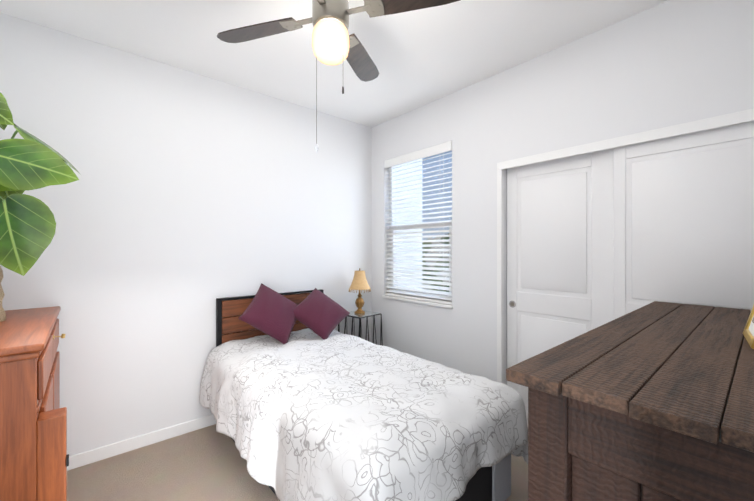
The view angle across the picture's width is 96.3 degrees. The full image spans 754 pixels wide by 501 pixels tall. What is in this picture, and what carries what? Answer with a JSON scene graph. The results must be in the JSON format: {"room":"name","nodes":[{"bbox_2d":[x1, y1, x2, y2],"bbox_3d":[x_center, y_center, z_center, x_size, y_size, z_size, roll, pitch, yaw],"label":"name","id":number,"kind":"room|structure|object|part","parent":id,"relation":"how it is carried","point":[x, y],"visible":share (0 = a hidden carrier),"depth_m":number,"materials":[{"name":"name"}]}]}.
{"room":"bedroom","nodes":[
{"label":"bedroom","id":0,"kind":"room"},
{"bbox_2d":[0,13,371,455],"bbox_3d":[-1.235,0.007,2.821,3.240,2.750,0.120,0,0,-41],"label":"wall","id":1,"kind":"structure","parent":0,"point":[182,203],"depth_m":2.45,"materials":[{"name":"white paint"}]},
{"bbox_2d":[67,414,215,470],"bbox_3d":[-1.180,1.340,2.781,2.970,0.085,0.015,0,0,-41],"label":"baseboard","id":2,"kind":"structure","parent":1,"relation":"attached to","point":[105,452],"depth_m":2.34,"materials":[{"name":"white paint"}]},
{"bbox_2d":[67,424,527,500],"bbox_3d":[0.052,1.433,1.793,3.840,0.100,3.360,0,0,-41],"label":"floor","id":3,"kind":"structure","parent":0,"point":[208,463],"depth_m":2.07,"materials":[{"name":"carpet"}]},
{"bbox_2d":[0,306,68,500],"bbox_3d":[-1.742,0.864,1.543,0.520,1.040,1.110,0,0,-41],"label":"chest","id":4,"kind":"object","parent":3,"relation":"on","point":[34,460],"visible":0.96,"depth_m":1.25,"materials":[{"name":"brown wood"}]},
{"bbox_2d":[0,92,79,321],"bbox_3d":[-1.690,-0.206,1.535,0.517,1.098,0.727,0,0,-41],"label":"plant","id":5,"kind":"object","parent":4,"relation":"on","point":[29,161],"visible":1,"depth_m":1.35,"materials":[{"name":"green plant"}]},
{"bbox_2d":[338,310,382,345],"bbox_3d":[-0.171,1.007,3.411,0.347,0.749,0.347,0,0,43],"label":"nightstand","id":6,"kind":"object","parent":3,"relation":"on","point":[366,314],"visible":0.25,"depth_m":3.36,"materials":[{"name":"black metal"}]},
{"bbox_2d":[349,268,370,313],"bbox_3d":[-0.174,0.406,3.415,0.222,0.450,0.224,0,0,-41],"label":"table lamp","id":7,"kind":"object","parent":6,"relation":"on","point":[359,282],"visible":1,"depth_m":3.37,"materials":[{"name":"beige fabric"}]},
{"bbox_2d":[199,283,527,500],"bbox_3d":[-0.235,0.829,2.224,1.274,1.109,2.079,0,0,-41],"label":"bed","id":8,"kind":"object","parent":3,"relation":"on","point":[313,405],"visible":0.98,"depth_m":1.70,"materials":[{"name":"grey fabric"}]},
{"bbox_2d":[238,283,296,343],"bbox_3d":[-0.837,0.507,2.729,0.588,0.468,0.362,0,0,-41],"label":"pillow","id":9,"kind":"object","parent":8,"relation":"on","point":[270,312],"depth_m":2.65,"materials":[{"name":"purple fabric"}]},
{"bbox_3d":[-0.903,0.882,2.995,0.976,1.000,0.040,0,0,-41],"label":"headboard","id":10,"kind":"part","parent":8,"relation":"part of","materials":[{"name":"black metal"}]},
{"bbox_2d":[294,288,349,339],"bbox_3d":[-0.491,0.537,2.909,0.544,0.390,0.386,0,0,-41],"label":"pillow","id":11,"kind":"object","parent":8,"relation":"on","point":[318,312],"depth_m":2.83,"materials":[{"name":"purple fabric"}]},
{"bbox_2d":[506,301,753,500],"bbox_3d":[1.101,0.831,1.096,1.605,1.107,0.587,0,0,-41],"label":"dresser","id":12,"kind":"object","parent":3,"relation":"on","point":[653,401],"visible":1,"depth_m":0.72,"materials":[{"name":"brown wood"}]},
{"bbox_2d":[743,305,753,348],"bbox_3d":[1.148,0.135,0.977,0.106,0.280,0.220,0,0,43],"label":"picture frame","id":13,"kind":"object","parent":12,"relation":"on","point":[748,332],"visible":1,"depth_m":1.04,"materials":[{"name":"gold metal"}]},
{"bbox_2d":[0,0,667,127],"bbox_3d":[-0.175,-1.416,1.595,3.240,0.100,3.360,0,0,-41],"label":"ceiling","id":14,"kind":"structure","parent":0,"point":[421,57],"depth_m":2.19,"materials":[{"name":"white paint"}]},
{"bbox_2d":[217,0,459,151],"bbox_3d":[-0.215,-0.910,1.573,0.926,0.911,0.926,0,0,-28],"label":"ceiling fan","id":15,"kind":"object","parent":14,"relation":"hanging from","point":[334,42],"visible":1,"depth_m":1.54,"materials":[{"name":"silver metal"}]},
{"bbox_3d":[-0.215,-0.959,1.573,0.174,0.149,0.174,0,0,-41],"label":"globe","id":16,"kind":"part","parent":15,"relation":"part of"},
{"bbox_2d":[372,0,753,384],"bbox_3d":[1.005,0.008,2.616,0.120,2.750,3.120,0,0,-41],"label":"wall","id":17,"kind":"structure","parent":0,"point":[668,63],"depth_m":2.44,"materials":[{"name":"white paint"}]},
{"bbox_2d":[382,295,452,308],"bbox_3d":[0.384,0.491,3.283,0.088,0.026,0.904,0,0,-41],"label":"window ledge","id":18,"kind":"object","parent":17,"relation":"attached to","point":[420,301],"visible":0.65,"depth_m":3.21,"materials":[{"name":"white paint"}]},
{"bbox_2d":[389,151,451,300],"bbox_3d":[0.432,-0.238,3.324,0.060,1.440,0.880,0,0,-41],"label":"window","id":19,"kind":"structure","parent":17,"relation":"in","point":[393,211],"depth_m":3.40,"materials":[{"name":"glass"}]},
{"bbox_2d":[384,141,451,304],"bbox_3d":[0.386,-0.240,3.284,0.065,1.429,0.868,0,0,-41],"label":"window blinds","id":20,"kind":"object","parent":19,"relation":"attached to","point":[425,153],"visible":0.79,"depth_m":3.24,"materials":[{"name":"white plastic"}]},
{"bbox_2d":[507,148,612,426],"bbox_3d":[1.271,0.365,2.342,0.038,2.011,0.766,0,0,-41],"label":"closet door","id":21,"kind":"structure","parent":17,"relation":"in","point":[559,251],"depth_m":2.34,"materials":[{"name":"white paint"}]},
{"bbox_2d":[497,109,753,383],"bbox_3d":[1.420,0.355,2.050,0.034,2.057,1.480,0,0,-41],"label":"trim","id":22,"kind":"structure","parent":17,"relation":"attached to","point":[740,117],"depth_m":2.24,"materials":[{"name":"white paint"}]},
{"bbox_2d":[613,121,753,319],"bbox_3d":[1.692,0.366,1.795,0.035,2.011,0.730,0,0,-41],"label":"closet door","id":23,"kind":"structure","parent":17,"relation":"in","point":[683,219],"depth_m":1.81,"materials":[{"name":"white paint"}]},
{"label":"outside","id":24,"kind":"structure","parent":0,"visible":0},
{"bbox_2d":[422,151,451,291],"bbox_3d":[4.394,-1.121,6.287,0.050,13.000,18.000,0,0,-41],"label":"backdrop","id":25,"kind":"structure","parent":24,"point":[436,191],"depth_m":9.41,"materials":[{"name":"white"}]},
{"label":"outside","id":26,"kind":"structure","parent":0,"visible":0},
{"bbox_2d":[395,159,421,288],"bbox_3d":[0.262,-0.369,4.148,0.720,5.500,0.150,0,0,-41],"label":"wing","id":27,"kind":"structure","parent":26,"point":[410,191],"depth_m":4.17}
]}

